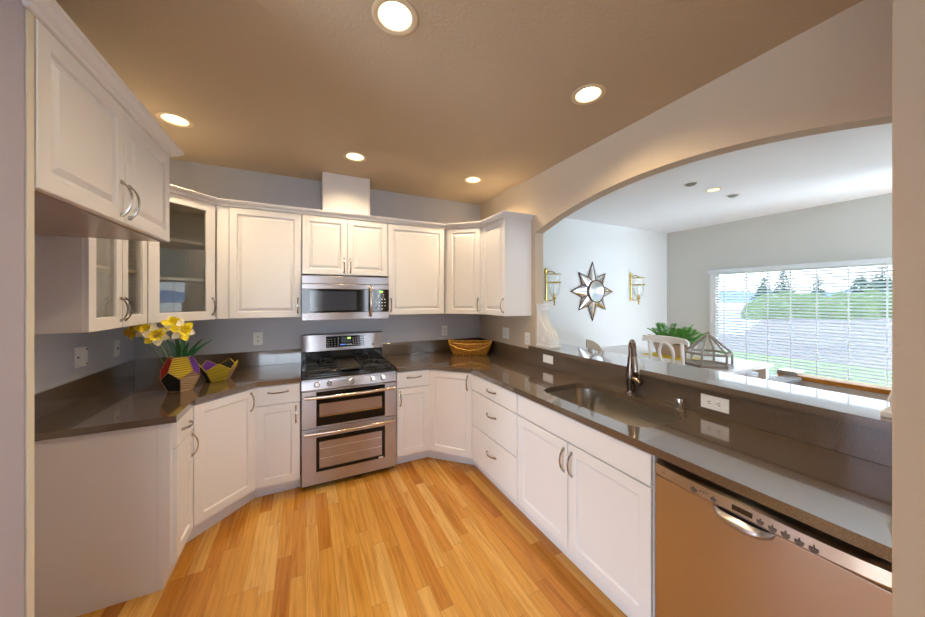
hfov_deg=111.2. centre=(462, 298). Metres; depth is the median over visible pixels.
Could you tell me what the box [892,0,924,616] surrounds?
wall
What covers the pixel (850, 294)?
shrub
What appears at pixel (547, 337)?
corbel
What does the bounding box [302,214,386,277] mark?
upper cabinet
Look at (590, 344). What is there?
upholstered chair
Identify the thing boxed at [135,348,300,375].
backsplash
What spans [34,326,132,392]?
wall
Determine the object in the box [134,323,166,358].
daffodil
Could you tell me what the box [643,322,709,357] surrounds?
potted fern
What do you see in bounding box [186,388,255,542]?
base cabinet
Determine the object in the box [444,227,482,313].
upper cabinet
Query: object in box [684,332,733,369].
lantern
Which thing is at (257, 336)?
wall outlet
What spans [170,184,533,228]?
crown molding
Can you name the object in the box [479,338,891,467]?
backsplash
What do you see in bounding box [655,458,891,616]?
dishwasher
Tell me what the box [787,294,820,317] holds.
shrub
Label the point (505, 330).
wall outlet
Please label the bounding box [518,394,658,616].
base cabinet
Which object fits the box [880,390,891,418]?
corbel
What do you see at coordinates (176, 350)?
leaf spray
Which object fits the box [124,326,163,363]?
daffodil
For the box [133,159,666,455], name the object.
wall
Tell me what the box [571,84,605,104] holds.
recessed light
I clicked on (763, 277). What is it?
conifer tree
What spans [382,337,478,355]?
backsplash
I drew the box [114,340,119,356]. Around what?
wall switch
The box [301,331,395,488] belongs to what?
gas range
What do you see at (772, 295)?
shrub
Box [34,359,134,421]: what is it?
backsplash
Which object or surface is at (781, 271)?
conifer tree
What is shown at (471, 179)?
recessed light
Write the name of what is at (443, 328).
wall outlet
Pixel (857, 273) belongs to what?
conifer tree
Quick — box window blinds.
[708,257,891,385]
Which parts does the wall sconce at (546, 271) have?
wall rod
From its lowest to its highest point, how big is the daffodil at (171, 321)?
0.492 m
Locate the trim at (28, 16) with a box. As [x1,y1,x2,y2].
[24,8,33,616]
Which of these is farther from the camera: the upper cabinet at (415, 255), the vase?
the upper cabinet at (415, 255)
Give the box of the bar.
[528,344,891,431]
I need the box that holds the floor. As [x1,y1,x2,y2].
[76,456,627,616]
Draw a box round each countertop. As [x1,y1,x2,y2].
[34,348,301,441]
[382,337,891,562]
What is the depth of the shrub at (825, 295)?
32.09 m
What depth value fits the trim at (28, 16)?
0.82 m
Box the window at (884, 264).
[718,263,891,377]
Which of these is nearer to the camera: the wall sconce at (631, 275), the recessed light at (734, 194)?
the recessed light at (734, 194)
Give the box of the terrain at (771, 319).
[719,319,891,368]
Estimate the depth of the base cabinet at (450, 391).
2.91 m
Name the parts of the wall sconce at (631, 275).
wall rod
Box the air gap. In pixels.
[674,397,684,409]
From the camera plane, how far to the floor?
1.86 m
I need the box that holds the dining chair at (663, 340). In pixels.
[642,335,689,364]
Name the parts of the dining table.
leg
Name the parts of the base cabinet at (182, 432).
cabinet end panel, drawer, door, handle, handle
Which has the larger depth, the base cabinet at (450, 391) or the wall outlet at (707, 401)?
the base cabinet at (450, 391)
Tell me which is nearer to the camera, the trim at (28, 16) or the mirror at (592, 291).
the trim at (28, 16)
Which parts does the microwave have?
handle, control panel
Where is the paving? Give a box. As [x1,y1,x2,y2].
[719,311,758,334]
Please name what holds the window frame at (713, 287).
attached to the wall at (857, 229)
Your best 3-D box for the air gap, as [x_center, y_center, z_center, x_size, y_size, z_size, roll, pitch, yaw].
[1.227,0.593,1.792,0.050,0.063,0.050,0,0,-26]
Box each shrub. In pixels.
[740,300,766,318]
[763,295,794,319]
[779,291,794,298]
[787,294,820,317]
[803,292,821,298]
[812,295,851,319]
[830,291,849,298]
[840,294,881,319]
[861,288,878,297]
[871,290,891,317]
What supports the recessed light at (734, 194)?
in the ceiling
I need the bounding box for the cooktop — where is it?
[301,358,395,379]
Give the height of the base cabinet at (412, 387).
0.877 m
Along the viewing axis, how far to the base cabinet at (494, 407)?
2.46 m
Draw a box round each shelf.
[96,264,137,273]
[160,238,204,249]
[160,277,204,282]
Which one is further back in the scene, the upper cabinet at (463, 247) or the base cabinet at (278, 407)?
the upper cabinet at (463, 247)
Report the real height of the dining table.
0.900 m
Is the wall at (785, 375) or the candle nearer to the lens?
the wall at (785, 375)
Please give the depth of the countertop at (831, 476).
1.34 m
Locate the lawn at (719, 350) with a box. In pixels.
[719,350,891,386]
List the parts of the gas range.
knob, knob, display panel, toe panel, oven door, oven door, control panel, handle, handle, black glass, black glass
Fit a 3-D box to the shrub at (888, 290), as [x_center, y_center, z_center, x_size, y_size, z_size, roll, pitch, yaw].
[44.022,0.714,33.025,1.984,3.248,3.101,0,0,-26]
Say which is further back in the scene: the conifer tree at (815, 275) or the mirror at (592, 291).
the conifer tree at (815, 275)
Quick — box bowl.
[199,358,237,381]
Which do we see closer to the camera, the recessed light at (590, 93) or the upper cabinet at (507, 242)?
the recessed light at (590, 93)
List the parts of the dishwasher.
handle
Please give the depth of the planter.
3.48 m
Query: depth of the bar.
1.60 m
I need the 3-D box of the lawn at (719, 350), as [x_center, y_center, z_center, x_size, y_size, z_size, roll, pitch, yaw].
[9.555,2.123,4.738,9.270,0.070,80.000,0,0,-26]
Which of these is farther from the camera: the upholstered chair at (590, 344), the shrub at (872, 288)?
the shrub at (872, 288)
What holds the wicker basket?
on the countertop at (831, 476)
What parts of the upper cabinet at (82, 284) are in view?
door, handle, handle, door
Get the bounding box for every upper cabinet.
[34,17,169,241]
[34,234,146,333]
[147,193,216,322]
[217,206,301,318]
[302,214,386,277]
[384,224,443,314]
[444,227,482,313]
[483,218,531,315]
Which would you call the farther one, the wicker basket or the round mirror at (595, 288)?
the round mirror at (595, 288)
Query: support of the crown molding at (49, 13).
attached to the upper cabinet at (98, 173)
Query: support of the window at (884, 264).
attached to the wall at (857, 229)
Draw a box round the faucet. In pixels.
[625,339,642,395]
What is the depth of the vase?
2.11 m
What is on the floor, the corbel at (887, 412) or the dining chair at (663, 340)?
the dining chair at (663, 340)
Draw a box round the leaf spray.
[167,338,211,357]
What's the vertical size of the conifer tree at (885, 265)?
8.222 m
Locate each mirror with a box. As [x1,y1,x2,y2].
[571,262,612,320]
[588,281,603,301]
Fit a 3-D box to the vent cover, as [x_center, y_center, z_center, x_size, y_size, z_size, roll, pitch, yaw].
[-1.154,-0.962,3.126,0.425,0.417,0.254,0,0,-26]
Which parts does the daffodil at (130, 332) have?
stem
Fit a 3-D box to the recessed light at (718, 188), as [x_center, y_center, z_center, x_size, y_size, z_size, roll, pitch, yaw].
[2.707,-1.214,3.415,0.143,0.098,0.143,0,0,-26]
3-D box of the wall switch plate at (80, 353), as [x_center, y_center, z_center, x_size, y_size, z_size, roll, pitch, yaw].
[-2.351,0.362,1.954,0.023,0.124,0.088,0,0,-26]
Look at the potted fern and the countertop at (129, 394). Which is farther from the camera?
the potted fern
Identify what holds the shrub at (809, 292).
on the terrain at (771, 319)
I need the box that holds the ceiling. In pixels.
[24,0,891,232]
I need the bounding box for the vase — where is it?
[160,355,199,391]
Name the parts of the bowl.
rim cord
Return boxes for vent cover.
[321,172,369,221]
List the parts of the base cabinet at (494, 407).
drawer, drawer, drawer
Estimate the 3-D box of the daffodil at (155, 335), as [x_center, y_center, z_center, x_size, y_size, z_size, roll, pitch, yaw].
[-1.958,0.393,2.061,0.068,0.440,0.181,0,0,35]
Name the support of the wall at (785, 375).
on the floor
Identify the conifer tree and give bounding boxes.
[750,277,772,298]
[772,271,796,292]
[809,275,827,295]
[844,273,875,291]
[870,265,891,291]
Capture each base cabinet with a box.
[34,407,198,616]
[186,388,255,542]
[255,382,300,497]
[396,369,429,463]
[427,369,473,464]
[472,374,524,514]
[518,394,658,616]
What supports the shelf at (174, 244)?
attached to the upper cabinet at (181, 271)
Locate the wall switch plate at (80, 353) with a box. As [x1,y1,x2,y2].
[74,346,87,368]
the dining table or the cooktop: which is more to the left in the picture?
the cooktop
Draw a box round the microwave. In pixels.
[302,275,388,320]
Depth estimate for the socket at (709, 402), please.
1.69 m
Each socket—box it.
[706,399,712,405]
[715,401,722,407]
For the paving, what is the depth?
27.30 m
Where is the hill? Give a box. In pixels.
[719,290,850,301]
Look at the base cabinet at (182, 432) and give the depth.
1.58 m
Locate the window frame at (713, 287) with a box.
[710,274,717,353]
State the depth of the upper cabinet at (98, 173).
1.09 m
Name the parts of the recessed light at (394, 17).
bulb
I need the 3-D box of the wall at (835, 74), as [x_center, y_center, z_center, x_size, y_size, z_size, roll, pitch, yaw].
[1.011,0.173,2.494,0.097,2.730,3.370,0,0,-26]
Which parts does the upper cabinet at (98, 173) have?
door, handle, handle, door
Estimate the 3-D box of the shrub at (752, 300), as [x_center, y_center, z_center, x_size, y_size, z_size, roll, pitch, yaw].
[30.384,1.173,32.989,2.210,2.331,1.403,0,0,43]
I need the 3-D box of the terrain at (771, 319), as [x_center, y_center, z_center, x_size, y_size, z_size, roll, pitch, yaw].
[34.627,2.178,17.169,46.700,0.120,180.000,0,0,-26]
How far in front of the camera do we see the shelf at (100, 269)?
1.91 m
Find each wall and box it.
[0,0,23,616]
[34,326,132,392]
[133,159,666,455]
[480,0,891,347]
[667,193,891,377]
[765,368,891,400]
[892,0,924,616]
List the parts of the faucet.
spout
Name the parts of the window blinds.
rail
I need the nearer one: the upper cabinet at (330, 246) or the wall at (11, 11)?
the wall at (11, 11)
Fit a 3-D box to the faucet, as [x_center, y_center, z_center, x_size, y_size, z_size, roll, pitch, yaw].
[1.100,0.442,2.009,0.088,0.363,0.168,0,0,7]
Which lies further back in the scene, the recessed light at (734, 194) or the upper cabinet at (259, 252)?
the recessed light at (734, 194)
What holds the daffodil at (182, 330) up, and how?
in the vase
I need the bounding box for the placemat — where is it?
[643,352,700,360]
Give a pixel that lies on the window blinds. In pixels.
(848, 263)
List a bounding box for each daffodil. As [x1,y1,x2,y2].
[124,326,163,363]
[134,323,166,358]
[141,325,170,358]
[161,316,184,345]
[169,320,194,356]
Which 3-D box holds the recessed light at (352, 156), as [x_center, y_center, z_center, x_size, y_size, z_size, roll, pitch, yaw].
[-0.888,-1.214,2.618,0.187,0.098,0.187,0,0,-26]
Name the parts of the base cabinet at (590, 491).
door, handle, handle, door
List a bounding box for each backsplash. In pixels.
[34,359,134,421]
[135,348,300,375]
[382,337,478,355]
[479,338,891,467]
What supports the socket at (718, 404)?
attached to the wall outlet at (707, 401)
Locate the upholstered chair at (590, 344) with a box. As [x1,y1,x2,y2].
[586,339,601,350]
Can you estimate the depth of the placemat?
3.40 m
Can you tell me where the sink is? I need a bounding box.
[548,388,682,427]
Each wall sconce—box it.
[544,268,560,305]
[629,273,644,304]
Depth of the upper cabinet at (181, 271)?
2.61 m
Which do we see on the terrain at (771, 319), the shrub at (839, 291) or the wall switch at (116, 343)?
the shrub at (839, 291)
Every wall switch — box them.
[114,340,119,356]
[543,354,552,363]
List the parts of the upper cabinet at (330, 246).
door, door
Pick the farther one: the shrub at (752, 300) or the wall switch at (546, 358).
the shrub at (752, 300)
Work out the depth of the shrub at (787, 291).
38.65 m
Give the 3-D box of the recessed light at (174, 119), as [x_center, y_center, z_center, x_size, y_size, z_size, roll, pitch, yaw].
[-1.884,-1.214,2.075,0.187,0.098,0.187,0,0,-26]
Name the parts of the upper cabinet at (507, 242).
door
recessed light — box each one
[155,111,193,127]
[343,151,366,161]
[372,0,417,35]
[464,176,482,183]
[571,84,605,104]
[682,181,699,186]
[705,187,721,191]
[725,193,740,197]
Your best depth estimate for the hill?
276.01 m
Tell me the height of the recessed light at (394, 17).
0.098 m
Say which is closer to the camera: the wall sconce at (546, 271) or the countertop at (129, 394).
the countertop at (129, 394)
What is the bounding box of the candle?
[633,286,640,304]
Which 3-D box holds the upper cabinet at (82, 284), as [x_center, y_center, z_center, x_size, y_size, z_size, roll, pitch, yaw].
[-2.084,-0.293,1.773,0.334,0.918,0.646,0,0,-26]
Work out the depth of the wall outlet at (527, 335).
3.12 m
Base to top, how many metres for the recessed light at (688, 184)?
0.114 m
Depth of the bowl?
2.39 m
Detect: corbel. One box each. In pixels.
[536,304,560,348]
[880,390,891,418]
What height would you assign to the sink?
0.190 m
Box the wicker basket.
[448,339,491,355]
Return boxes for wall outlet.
[253,332,262,344]
[441,326,446,335]
[503,327,508,338]
[525,332,529,344]
[701,393,728,413]
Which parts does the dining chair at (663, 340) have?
post, rail, post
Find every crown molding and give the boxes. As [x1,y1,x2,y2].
[22,0,183,157]
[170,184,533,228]
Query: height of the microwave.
0.396 m
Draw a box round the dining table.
[601,344,773,378]
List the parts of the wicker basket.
handle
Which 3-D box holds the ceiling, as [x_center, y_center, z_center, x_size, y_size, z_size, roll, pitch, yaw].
[1.262,-1.187,0.414,9.030,0.030,7.320,0,0,-26]
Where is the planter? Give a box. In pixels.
[653,342,697,357]

